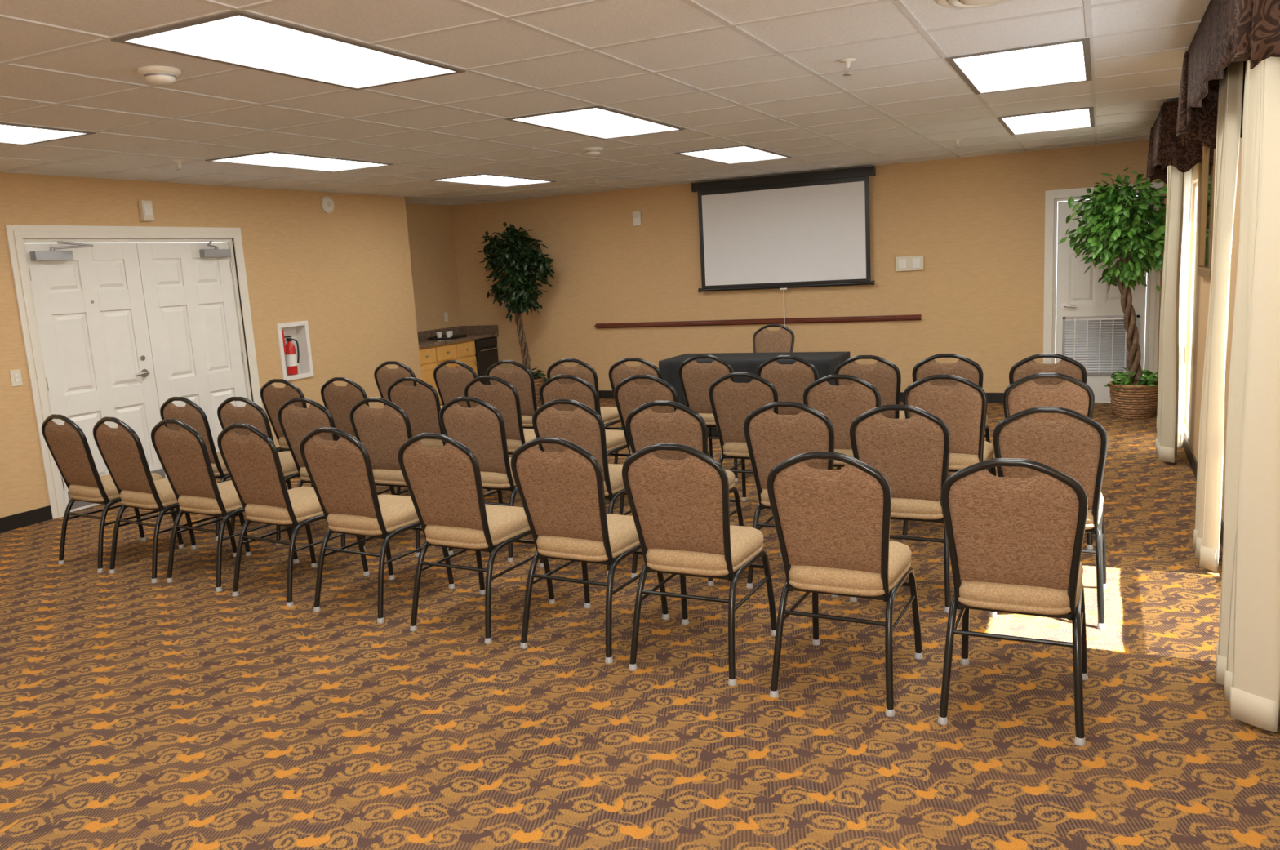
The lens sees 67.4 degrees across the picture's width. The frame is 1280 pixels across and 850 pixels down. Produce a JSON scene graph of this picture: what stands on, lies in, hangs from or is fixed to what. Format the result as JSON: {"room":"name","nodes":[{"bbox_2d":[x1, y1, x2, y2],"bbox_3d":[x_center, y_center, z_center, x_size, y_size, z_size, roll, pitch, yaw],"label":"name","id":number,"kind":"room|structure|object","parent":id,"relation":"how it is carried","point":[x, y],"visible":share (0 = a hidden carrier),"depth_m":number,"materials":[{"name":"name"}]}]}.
{"room":"community hall","nodes":[
{"label":"community hall","id":0,"kind":"room"},
{"bbox_2d":[0,172,422,517],"bbox_3d":[-4.743,-0.356,5.848,0.136,2.421,10.465,1,10,25],"label":"wall","id":1,"kind":"structure","parent":0,"point":[345,272],"depth_m":8.67,"materials":[{"name":"beige paint"}]},
{"bbox_2d":[8,368,22,386],"bbox_3d":[-4.297,-0.324,6.613,0.012,0.113,0.073,1,10,25],"label":"switch plate","id":2,"kind":"object","parent":1,"relation":"attached to","point":[15,375],"visible":1,"depth_m":6.61,"materials":[{"name":"white plastic"}]},
{"bbox_2d":[4,224,262,519],"bbox_3d":[-3.806,-0.516,7.570,0.288,2.066,2.002,1,10,25],"label":"door","id":3,"kind":"structure","parent":1,"relation":"in","point":[128,325],"depth_m":7.40,"materials":[{"name":"wood"}]},
{"bbox_2d":[0,447,285,533],"bbox_3d":[-4.612,0.788,6.007,0.011,0.100,10.465,1,10,25],"label":"baseboard","id":4,"kind":"structure","parent":1,"relation":"attached to","point":[35,516],"depth_m":6.69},
{"bbox_2d":[137,200,154,221],"bbox_3d":[-3.839,-1.666,7.466,0.051,0.155,0.091,1,10,25],"label":"sensor","id":5,"kind":"object","parent":1,"relation":"attached to","point":[145,206],"visible":1,"depth_m":7.44,"materials":[{"name":"beige plastic"}]},
{"bbox_2d":[275,320,314,380],"bbox_3d":[-3.245,-0.691,8.927,0.127,0.528,0.373,1,10,25],"label":"fire extinguisher cabinet","id":6,"kind":"object","parent":1,"relation":"attached to","point":[293,337],"visible":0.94,"depth_m":8.96,"materials":[{"name":"white plastic"}]},
{"bbox_2d":[320,195,333,213],"bbox_3d":[-2.993,-2.118,9.226,0.046,0.164,0.164,1,10,25],"label":"wall speaker","id":7,"kind":"object","parent":1,"relation":"attached to","point":[326,202],"visible":1,"depth_m":9.20},
{"bbox_2d":[404,202,462,331],"bbox_3d":[-2.725,-1.398,11.415,0.136,2.421,1.774,1,10,25],"label":"wall alcove","id":8,"kind":"structure","parent":0,"point":[430,228],"depth_m":11.68,"materials":[{"name":"beige paint"}]},
{"bbox_2d":[443,311,448,321],"bbox_3d":[-2.406,-1.342,11.913,0.012,0.113,0.073,1,10,25],"label":"outlet plate","id":9,"kind":"object","parent":8,"relation":"attached to","point":[446,315],"visible":1,"depth_m":11.90,"materials":[{"name":"white plastic"}]},
{"bbox_2d":[0,0,1210,204],"bbox_3d":[-1.363,-1.663,4.893,8.190,0.091,12.376,1,10,25],"label":"ceiling","id":10,"kind":"structure","parent":0,"point":[607,22],"depth_m":4.62,"materials":[{"name":"tile"}]},
{"bbox_2d":[0,122,95,145],"bbox_3d":[-3.444,-1.465,4.722,0.601,0.010,1.219,1,10,25],"label":"ceiling light panel","id":11,"kind":"object","parent":10,"relation":"in","point":[13,134],"depth_m":5.10,"materials":[{"name":"white plastic"}]},
{"bbox_2d":[137,65,182,84],"bbox_3d":[-1.894,-1.375,3.790,0.160,0.053,0.160,1,10,25],"label":"smoke detector","id":12,"kind":"object","parent":10,"relation":"attached to","point":[154,74],"visible":1,"depth_m":3.75,"materials":[{"name":"white plastic"}]},
{"bbox_2d":[173,159,184,170],"bbox_3d":[-3.083,-1.739,6.422,0.073,0.067,0.071,1,10,25],"label":"sprinkler","id":13,"kind":"object","parent":10,"relation":"attached to","point":[179,161],"visible":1,"depth_m":6.41,"materials":[{"name":"metal"}]},
{"bbox_2d":[111,10,466,89],"bbox_3d":[-1.276,-1.415,3.690,0.601,0.010,1.219,1,10,25],"label":"ceiling light panel","id":14,"kind":"object","parent":10,"relation":"in","point":[239,38],"depth_m":3.58,"materials":[{"name":"white plastic"}]},
{"bbox_2d":[204,151,393,172],"bbox_3d":[-2.404,-1.885,6.888,0.601,0.010,1.219,1,10,25],"label":"ceiling light panel","id":15,"kind":"object","parent":10,"relation":"in","point":[268,158],"depth_m":6.84,"materials":[{"name":"white plastic"}]},
{"bbox_2d":[429,173,555,186],"bbox_3d":[-1.364,-2.305,9.053,0.601,0.010,1.219,1,10,25],"label":"ceiling light panel","id":16,"kind":"object","parent":10,"relation":"in","point":[481,179],"depth_m":9.02,"materials":[{"name":"white plastic"}]},
{"bbox_2d":[582,146,603,155],"bbox_3d":[-0.346,-2.007,7.054,0.160,0.053,0.160,1,10,25],"label":"smoke detector","id":17,"kind":"object","parent":10,"relation":"attached to","point":[590,151],"visible":1,"depth_m":7.01,"materials":[{"name":"white plastic"}]},
{"bbox_2d":[504,106,685,139],"bbox_3d":[-0.235,-1.835,5.855,0.601,0.010,1.219,1,10,25],"label":"ceiling light panel","id":18,"kind":"object","parent":10,"relation":"in","point":[596,122],"depth_m":5.79,"materials":[{"name":"white plastic"}]},
{"bbox_2d":[593,178,600,186],"bbox_3d":[-0.427,-2.415,9.576,0.073,0.067,0.071,1,10,25],"label":"sprinkler","id":19,"kind":"object","parent":10,"relation":"attached to","point":[596,180],"visible":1,"depth_m":9.56,"materials":[{"name":"metal"}]},
{"bbox_2d":[0,0,1200,205],"bbox_3d":[-1.360,-1.615,4.901,7.917,0.006,12.103,1,10,25],"label":"grid","id":20,"kind":"object","parent":10,"relation":"attached to","point":[1087,6],"depth_m":5.05,"materials":[{"name":"white metal"}]},
{"bbox_2d":[674,144,791,164],"bbox_3d":[0.805,-2.255,8.021,0.601,0.010,1.219,1,10,25],"label":"ceiling light panel","id":21,"kind":"object","parent":10,"relation":"in","point":[740,153],"depth_m":7.98,"materials":[{"name":"white plastic"}]},
{"bbox_2d":[839,57,855,75],"bbox_3d":[0.942,-1.622,4.357,0.073,0.067,0.071,1,10,25],"label":"sprinkler","id":22,"kind":"object","parent":10,"relation":"attached to","point":[846,60],"visible":1,"depth_m":4.35,"materials":[{"name":"metal"}]},
{"bbox_2d":[952,138,961,147],"bbox_3d":[2.587,-2.293,7.823,0.073,0.067,0.071,1,10,25],"label":"sprinkler","id":23,"kind":"object","parent":10,"relation":"attached to","point":[956,140],"visible":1,"depth_m":7.81,"materials":[{"name":"metal"}]},
{"bbox_2d":[935,0,1010,8],"bbox_3d":[1.191,-1.487,3.341,0.309,0.026,0.309,1,10,25],"label":"ceiling air vent","id":24,"kind":"object","parent":10,"relation":"in","point":[946,3],"depth_m":3.40,"materials":[{"name":"white plastic"}]},
{"bbox_2d":[945,37,1092,94],"bbox_3d":[1.933,-1.785,4.823,0.601,0.010,1.219,1,10,25],"label":"ceiling light panel","id":25,"kind":"object","parent":10,"relation":"in","point":[1064,62],"depth_m":4.74,"materials":[{"name":"white plastic"}]},
{"bbox_2d":[996,106,1094,135],"bbox_3d":[2.974,-2.205,6.988,0.601,0.010,1.219,1,10,25],"label":"ceiling light panel","id":26,"kind":"object","parent":10,"relation":"in","point":[1081,117],"depth_m":6.94,"materials":[{"name":"white plastic"}]},
{"bbox_2d":[0,398,1279,849],"bbox_3d":[-1.223,0.811,5.305,8.190,0.091,12.376,1,10,25],"label":"floor","id":27,"kind":"structure","parent":0,"point":[136,713],"depth_m":3.43,"materials":[{"name":"carpet"}]},
{"bbox_2d":[41,413,184,573],"bbox_3d":[-3.149,0.343,5.726,0.448,0.906,0.538,3,11,32],"label":"banquet chair","id":28,"kind":"object","parent":27,"relation":"on","point":[68,444],"visible":0.83,"depth_m":5.52,"materials":[{"name":"brown fabric"}]},
{"bbox_2d":[93,416,236,582],"bbox_3d":[-2.711,0.360,5.477,0.448,0.906,0.538,3,11,32],"label":"banquet chair","id":29,"kind":"object","parent":27,"relation":"on","point":[121,449],"visible":0.86,"depth_m":5.28,"materials":[{"name":"brown fabric"}]},
{"bbox_2d":[160,396,243,540],"bbox_3d":[-2.742,0.226,6.288,0.448,0.906,0.538,2,11,29],"label":"banquet chair","id":30,"kind":"object","parent":27,"relation":"on","point":[191,414],"visible":0.38,"depth_m":6.02,"materials":[{"name":"brown fabric"}]},
{"bbox_2d":[151,418,299,591],"bbox_3d":[-2.279,0.371,5.263,0.448,0.906,0.538,2,11,30],"label":"banquet chair","id":31,"kind":"object","parent":27,"relation":"on","point":[183,455],"visible":0.91,"depth_m":5.06,"materials":[{"name":"brown fabric"}]},
{"bbox_2d":[217,396,300,544],"bbox_3d":[-2.298,0.232,6.107,0.448,0.906,0.538,2,11,28],"label":"banquet chair","id":32,"kind":"object","parent":27,"relation":"on","point":[252,414],"visible":0.38,"depth_m":5.86,"materials":[{"name":"brown fabric"}]},
{"bbox_2d":[260,378,313,487],"bbox_3d":[-2.412,0.078,7.064,0.448,0.906,0.538,2,11,28],"label":"banquet chair","id":33,"kind":"object","parent":27,"relation":"on","point":[273,397],"visible":0.34,"depth_m":6.83,"materials":[{"name":"brown fabric"}]},
{"bbox_2d":[217,422,369,607],"bbox_3d":[-1.794,0.394,4.962,0.448,0.906,0.538,2,11,31],"label":"banquet chair","id":34,"kind":"object","parent":27,"relation":"on","point":[252,463],"visible":0.89,"depth_m":4.77,"materials":[{"name":"brown fabric"}]},
{"bbox_2d":[277,397,395,549],"bbox_3d":[-1.839,0.244,5.879,0.448,0.906,0.538,2,11,26],"label":"banquet chair","id":35,"kind":"object","parent":27,"relation":"on","point":[295,423],"visible":0.45,"depth_m":5.63,"materials":[{"name":"brown fabric"}]},
{"bbox_2d":[320,377,384,487],"bbox_3d":[-1.934,0.073,6.936,0.448,0.906,0.538,2,11,29],"label":"banquet chair","id":36,"kind":"object","parent":27,"relation":"on","point":[339,401],"visible":0.34,"depth_m":6.70,"materials":[{"name":"brown fabric"}]},
{"bbox_2d":[299,426,455,623],"bbox_3d":[-1.278,0.414,4.667,0.448,0.906,0.538,2,11,29],"label":"banquet chair","id":37,"kind":"object","parent":27,"relation":"on","point":[340,472],"visible":0.97,"depth_m":4.47,"materials":[{"name":"brown fabric"}]},
{"bbox_2d":[349,397,421,556],"bbox_3d":[-1.353,0.248,5.687,0.448,0.906,0.538,2,11,27],"label":"banquet chair","id":38,"kind":"object","parent":27,"relation":"on","point":[382,432],"visible":0.52,"depth_m":5.46,"materials":[{"name":"brown fabric"}]},
{"bbox_2d":[373,360,443,408],"bbox_3d":[-1.856,-0.111,8.011,0.448,0.906,0.538,2,11,28],"label":"banquet chair","id":39,"kind":"object","parent":27,"relation":"on","point":[384,376],"visible":0.26,"depth_m":7.75,"materials":[{"name":"brown fabric"}]},
{"bbox_2d":[386,377,491,495],"bbox_3d":[-1.401,0.085,6.682,0.448,0.906,0.538,2,11,27],"label":"banquet chair","id":40,"kind":"object","parent":27,"relation":"on","point":[420,402],"visible":0.4,"depth_m":6.43,"materials":[{"name":"brown fabric"}]},
{"bbox_2d":[433,360,477,407],"bbox_3d":[-1.321,-0.102,7.776,0.448,0.906,0.538,2,11,29],"label":"banquet chair","id":41,"kind":"object","parent":27,"relation":"on","point":[451,383],"visible":0.31,"depth_m":7.54,"materials":[{"name":"brown fabric"}]},
{"bbox_2d":[417,324,498,405],"bbox_3d":[-2.341,-0.662,11.443,0.562,0.919,1.624,1,10,25],"label":"base cabinet","id":42,"kind":"object","parent":27,"relation":"on","point":[477,349],"depth_m":11.49,"materials":[{"name":"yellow wood"}]},
{"bbox_2d":[429,330,466,339],"bbox_3d":[-2.302,-1.082,11.504,0.291,0.082,0.364,0,10,20],"label":"tray","id":43,"kind":"object","parent":42,"relation":"on","point":[449,333],"visible":1,"depth_m":11.41,"materials":[{"name":"black plastic"}]},
{"bbox_2d":[397,432,555,644],"bbox_3d":[-0.739,0.436,4.352,0.448,0.906,0.538,2,11,28],"label":"banquet chair","id":44,"kind":"object","parent":27,"relation":"on","point":[444,485],"visible":0.91,"depth_m":4.15,"materials":[{"name":"brown fabric"}]},
{"bbox_2d":[439,396,523,561],"bbox_3d":[-0.797,0.249,5.491,0.448,0.906,0.538,2,11,28],"label":"banquet chair","id":45,"kind":"object","parent":27,"relation":"on","point":[481,428],"visible":0.59,"depth_m":5.25,"materials":[{"name":"brown fabric"}]},
{"bbox_2d":[464,375,539,492],"bbox_3d":[-0.844,0.083,6.506,0.448,0.906,0.538,2,11,28],"label":"banquet chair","id":46,"kind":"object","parent":27,"relation":"on","point":[503,395],"visible":0.42,"depth_m":6.24,"materials":[{"name":"brown fabric"}]},
{"bbox_2d":[485,360,538,428],"bbox_3d":[-0.863,-0.085,7.518,0.448,0.906,0.538,2,11,28],"label":"banquet chair","id":47,"kind":"object","parent":27,"relation":"on","point":[520,376],"visible":0.44,"depth_m":7.25,"materials":[{"name":"brown fabric"}]},
{"bbox_2d":[477,222,554,404],"bbox_3d":[-1.402,-1.307,11.285,0.887,2.137,0.840,-4,10,-7],"label":"ficus tree","id":48,"kind":"object","parent":27,"relation":"on","point":[520,278],"visible":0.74,"depth_m":11.11,"materials":[{"name":"green plant"}]},
{"bbox_2d":[532,399,631,575],"bbox_3d":[-0.245,0.272,5.169,0.448,0.906,0.538,2,11,28],"label":"banquet chair","id":49,"kind":"object","parent":27,"relation":"on","point":[584,426],"visible":0.44,"depth_m":4.91,"materials":[{"name":"brown fabric"}]},
{"bbox_2d":[546,358,620,429],"bbox_3d":[-0.384,-0.087,7.370,0.448,0.906,0.538,2,11,27],"label":"banquet chair","id":50,"kind":"object","parent":27,"relation":"on","point":[609,415],"visible":0.29,"depth_m":7.12,"materials":[{"name":"brown fabric"}]},
{"bbox_2d":[539,374,629,456],"bbox_3d":[-0.326,0.088,6.300,0.448,0.906,0.538,2,11,28],"label":"banquet chair","id":51,"kind":"object","parent":27,"relation":"on","point":[581,391],"visible":0.31,"depth_m":6.05,"materials":[{"name":"brown fabric"}]},
{"bbox_2d":[511,436,669,663],"bbox_3d":[-0.210,0.452,4.080,0.448,0.906,0.538,2,11,29],"label":"banquet chair","id":52,"kind":"object","parent":27,"relation":"on","point":[562,495],"visible":0.91,"depth_m":3.88,"materials":[{"name":"brown fabric"}]},
{"bbox_2d":[608,357,662,463],"bbox_3d":[0.088,-0.080,7.165,0.448,0.906,0.538,2,11,28],"label":"banquet chair","id":53,"kind":"object","parent":27,"relation":"on","point":[619,371],"visible":0.27,"depth_m":6.90,"materials":[{"name":"brown fabric"}]},
{"bbox_2d":[613,374,709,515],"bbox_3d":[0.157,0.101,6.060,0.448,0.906,0.538,2,11,28],"label":"banquet chair","id":54,"kind":"object","parent":27,"relation":"on","point":[628,396],"visible":0.4,"depth_m":5.80,"materials":[{"name":"brown fabric"}]},
{"bbox_2d":[625,400,743,586],"bbox_3d":[0.240,0.285,4.923,0.448,0.906,0.538,1,10,25],"label":"banquet chair","id":55,"kind":"object","parent":27,"relation":"on","point":[645,428],"visible":0.44,"depth_m":4.67,"materials":[{"name":"brown fabric"}]},
{"bbox_2d":[622,443,777,685],"bbox_3d":[0.245,0.470,3.814,0.448,0.906,0.538,1,11,26],"label":"banquet chair","id":56,"kind":"object","parent":27,"relation":"on","point":[680,508],"visible":0.98,"depth_m":3.61,"materials":[{"name":"brown fabric"}]},
{"bbox_2d":[678,354,737,481],"bbox_3d":[0.594,-0.095,7.083,0.448,0.906,0.538,2,11,28],"label":"banquet chair","id":57,"kind":"object","parent":27,"relation":"on","point":[696,379],"visible":0.5,"depth_m":6.88,"materials":[{"name":"brown fabric"}]},
{"bbox_2d":[708,372,777,501],"bbox_3d":[0.727,0.096,5.898,0.448,0.906,0.538,2,11,27],"label":"banquet chair","id":58,"kind":"object","parent":27,"relation":"on","point":[731,402],"visible":0.53,"depth_m":5.69,"materials":[{"name":"brown fabric"}]},
{"bbox_2d":[658,351,850,435],"bbox_3d":[1.050,-0.292,8.755,1.704,0.673,0.740,1,10,25],"label":"table","id":59,"kind":"object","parent":27,"relation":"on","point":[825,363],"visible":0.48,"depth_m":8.55,"materials":[{"name":"black fabric"}]},
{"bbox_2d":[752,324,794,352],"bbox_3d":[1.238,-0.506,9.333,0.448,0.906,0.538,1,10,25],"label":"banquet chair","id":60,"kind":"object","parent":27,"relation":"on","point":[764,340],"visible":0.37,"depth_m":9.46,"materials":[{"name":"brown fabric"}]},
{"bbox_2d":[756,355,818,414],"bbox_3d":[1.117,-0.064,6.725,0.448,0.906,0.538,2,11,28],"label":"banquet chair","id":61,"kind":"object","parent":27,"relation":"on","point":[790,381],"visible":0.37,"depth_m":6.47,"materials":[{"name":"brown fabric"}]},
{"bbox_2d":[743,401,838,597],"bbox_3d":[0.800,0.296,4.672,0.448,0.906,0.538,1,11,26],"label":"banquet chair","id":62,"kind":"object","parent":27,"relation":"on","point":[771,438],"visible":0.43,"depth_m":4.42,"materials":[{"name":"brown fabric"}]},
{"bbox_2d":[803,374,880,466],"bbox_3d":[1.222,0.127,5.543,0.448,0.906,0.538,1,10,25],"label":"banquet chair","id":63,"kind":"object","parent":27,"relation":"on","point":[842,404],"visible":0.4,"depth_m":5.29,"materials":[{"name":"brown fabric"}]},
{"bbox_2d":[766,451,923,716],"bbox_3d":[0.757,0.492,3.511,0.448,0.906,0.538,2,11,27],"label":"banquet chair","id":64,"kind":"object","parent":27,"relation":"on","point":[833,526],"visible":1,"depth_m":3.30,"materials":[{"name":"brown fabric"}]},
{"bbox_2d":[834,355,905,469],"bbox_3d":[1.583,-0.045,6.453,0.448,0.906,0.538,1,11,26],"label":"banquet chair","id":65,"kind":"object","parent":27,"relation":"on","point":[884,375],"visible":0.3,"depth_m":6.17,"materials":[{"name":"brown fabric"}]},
{"bbox_2d":[849,404,951,613],"bbox_3d":[1.241,0.315,4.407,0.448,0.906,0.538,2,11,27],"label":"banquet chair","id":66,"kind":"object","parent":27,"relation":"on","point":[912,454],"visible":0.62,"depth_m":4.17,"materials":[{"name":"brown fabric"}]},
{"bbox_2d":[902,374,995,536],"bbox_3d":[1.720,0.140,5.296,0.448,0.906,0.538,2,11,27],"label":"banquet chair","id":67,"kind":"object","parent":27,"relation":"on","point":[962,406],"visible":0.52,"depth_m":5.04,"materials":[{"name":"brown fabric"}]},
{"bbox_2d":[911,353,991,473],"bbox_3d":[2.047,-0.043,6.282,0.448,0.906,0.538,1,11,26],"label":"banquet chair","id":68,"kind":"object","parent":27,"relation":"on","point":[965,367],"visible":0.34,"depth_m":6.00,"materials":[{"name":"brown fabric"}]},
{"bbox_2d":[937,457,1088,746],"bbox_3d":[1.279,0.505,3.252,0.448,0.906,0.538,1,11,26],"label":"banquet chair","id":69,"kind":"object","parent":27,"relation":"on","point":[1015,544],"visible":1,"depth_m":3.04,"materials":[{"name":"brown fabric"}]},
{"bbox_2d":[1008,353,1087,384],"bbox_3d":[2.545,-0.022,5.986,0.448,0.906,0.538,1,10,25],"label":"banquet chair","id":70,"kind":"object","parent":27,"relation":"on","point":[1067,366],"visible":0.26,"depth_m":5.70,"materials":[{"name":"brown fabric"}]},
{"bbox_2d":[989,406,1107,629],"bbox_3d":[1.775,0.330,4.138,0.448,0.906,0.538,2,11,27],"label":"banquet chair","id":71,"kind":"object","parent":27,"relation":"on","point":[1076,446],"visible":0.57,"depth_m":3.88,"materials":[{"name":"brown fabric"}]},
{"bbox_2d":[1002,372,1094,549],"bbox_3d":[2.186,0.139,5.144,0.448,0.906,0.538,1,10,24],"label":"banquet chair","id":72,"kind":"object","parent":27,"relation":"on","point":[1024,393],"visible":0.3,"depth_m":4.87,"materials":[{"name":"brown fabric"}]},
{"bbox_2d":[1057,167,1166,418],"bbox_3d":[4.158,-1.126,8.310,0.893,2.138,0.846,-3,9,4],"label":"ficus tree","id":73,"kind":"object","parent":27,"relation":"on","point":[1115,228],"visible":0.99,"depth_m":8.17,"materials":[{"name":"green plant"}]},
{"bbox_2d":[1155,182,1167,428],"bbox_3d":[4.137,-1.073,7.529,0.086,2.257,0.224,1,10,25],"label":"panel","id":74,"kind":"object","parent":27,"relation":"on","point":[1163,268],"visible":0.07,"depth_m":7.58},
{"bbox_2d":[1155,164,1184,462],"bbox_3d":[3.657,-0.890,6.593,0.131,2.257,0.424,1,10,25],"label":"curtain","id":75,"kind":"object","parent":27,"relation":"on","point":[1168,366],"visible":0.86,"depth_m":6.51,"materials":[{"name":"beige fabric"}]},
{"bbox_2d":[1214,56,1279,732],"bbox_3d":[1.966,-0.205,3.055,0.145,2.258,0.528,1,10,25],"label":"curtain","id":76,"kind":"object","parent":27,"relation":"on","point":[1247,667],"visible":0.93,"depth_m":2.95,"materials":[{"name":"beige fabric"}]},
{"bbox_2d":[451,139,1166,392],"bbox_3d":[1.318,-1.480,10.533,8.190,2.421,0.136,1,10,25],"label":"wall","id":77,"kind":"structure","parent":0,"point":[977,223],"depth_m":10.14,"materials":[{"name":"beige paint"}]},
{"bbox_2d":[632,211,641,226],"bbox_3d":[-0.035,-2.344,10.910,0.091,0.155,0.050,1,10,25],"label":"fire alarm strobe","id":78,"kind":"object","parent":77,"relation":"attached to","point":[637,218],"visible":1,"depth_m":10.89,"materials":[{"name":"white plastic"}]},
{"bbox_2d":[594,314,921,328],"bbox_3d":[1.162,-1.131,10.562,3.749,0.059,0.063,1,10,25],"label":"wall rail","id":79,"kind":"object","parent":77,"relation":"attached to","point":[908,317],"visible":1,"depth_m":10.46,"materials":[{"name":"brown wood"}]},
{"bbox_2d":[691,165,875,326],"bbox_3d":[1.521,-1.804,10.234,1.975,1.679,0.109,1,10,25],"label":"projection screen","id":80,"kind":"object","parent":77,"relation":"attached to","point":[805,229],"visible":1,"depth_m":10.15,"materials":[{"name":"white fabric"}]},
{"bbox_2d":[599,390,1004,402],"bbox_3d":[1.597,-0.319,10.541,7.371,0.100,0.011,1,10,25],"label":"baseboard","id":81,"kind":"structure","parent":77,"relation":"attached to","point":[991,397],"depth_m":9.63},
{"bbox_2d":[895,255,924,271],"bbox_3d":[2.732,-1.637,9.726,0.273,0.146,0.035,1,10,25],"label":"wall control panel","id":82,"kind":"object","parent":77,"relation":"attached to","point":[913,262],"visible":1,"depth_m":9.71,"materials":[{"name":"white plastic"}]},
{"bbox_2d":[1043,181,1163,402],"bbox_3d":[4.357,-1.214,9.085,0.983,2.034,0.152,1,10,25],"label":"door","id":83,"kind":"structure","parent":77,"relation":"in","point":[1091,331],"depth_m":9.12,"materials":[{"name":"wood"}]},
{"bbox_2d":[1183,137,1241,521],"bbox_3d":[2.342,-0.343,3.369,0.136,2.421,12.103,1,10,25],"label":"wall","id":84,"kind":"structure","parent":0,"point":[1202,285],"depth_m":6.26,"materials":[{"name":"beige paint"}]},
{"bbox_2d":[1146,101,1203,183],"bbox_3d":[3.813,-1.987,6.866,0.278,0.450,1.588,1,10,25],"label":"window valance","id":85,"kind":"object","parent":84,"relation":"attached to","point":[1166,148],"visible":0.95,"depth_m":6.20,"materials":[{"name":"brown fabric"}]},
{"bbox_2d":[1177,166,1193,448],"bbox_3d":[3.999,-0.987,7.085,0.050,2.230,0.720,1,10,25],"label":"sheer curtain","id":86,"kind":"object","parent":84,"relation":"hanging from","point":[1188,180],"visible":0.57,"depth_m":6.86,"materials":[{"name":"white fabric"}]},
{"bbox_2d":[1186,182,1197,425],"bbox_3d":[4.109,-0.864,7.056,0.055,1.820,0.774,1,10,25],"label":"window","id":87,"kind":"structure","parent":84,"relation":"in","point":[1196,184],"depth_m":7.37,"materials":[{"name":"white glass"}]},
{"bbox_2d":[1182,431,1223,546],"bbox_3d":[2.338,0.799,3.586,0.011,0.100,12.092,1,10,25],"label":"baseboard","id":88,"kind":"structure","parent":84,"relation":"attached to","point":[1191,457],"depth_m":6.43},
{"bbox_2d":[1197,142,1215,279],"bbox_3d":[3.392,-1.313,5.725,0.031,0.855,0.774,1,10,25],"label":"wall mirror","id":89,"kind":"object","parent":84,"relation":"attached to","point":[1208,157],"visible":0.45,"depth_m":5.85,"materials":[{"name":"gold metal"}]},
{"bbox_2d":[1193,61,1244,572],"bbox_3d":[2.661,-0.472,4.426,0.102,2.257,0.424,1,10,25],"label":"curtain","id":90,"kind":"object","parent":84,"relation":"hanging from","point":[1206,532],"visible":0.99,"depth_m":4.33,"materials":[{"name":"beige fabric"}]},
{"bbox_2d":[1175,0,1279,148],"bbox_3d":[2.194,-1.333,3.497,0.278,0.450,2.371,1,10,25],"label":"window valance","id":91,"kind":"object","parent":84,"relation":"attached to","point":[1228,31],"visible":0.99,"depth_m":3.35,"materials":[{"name":"brown fabric"}]}
]}

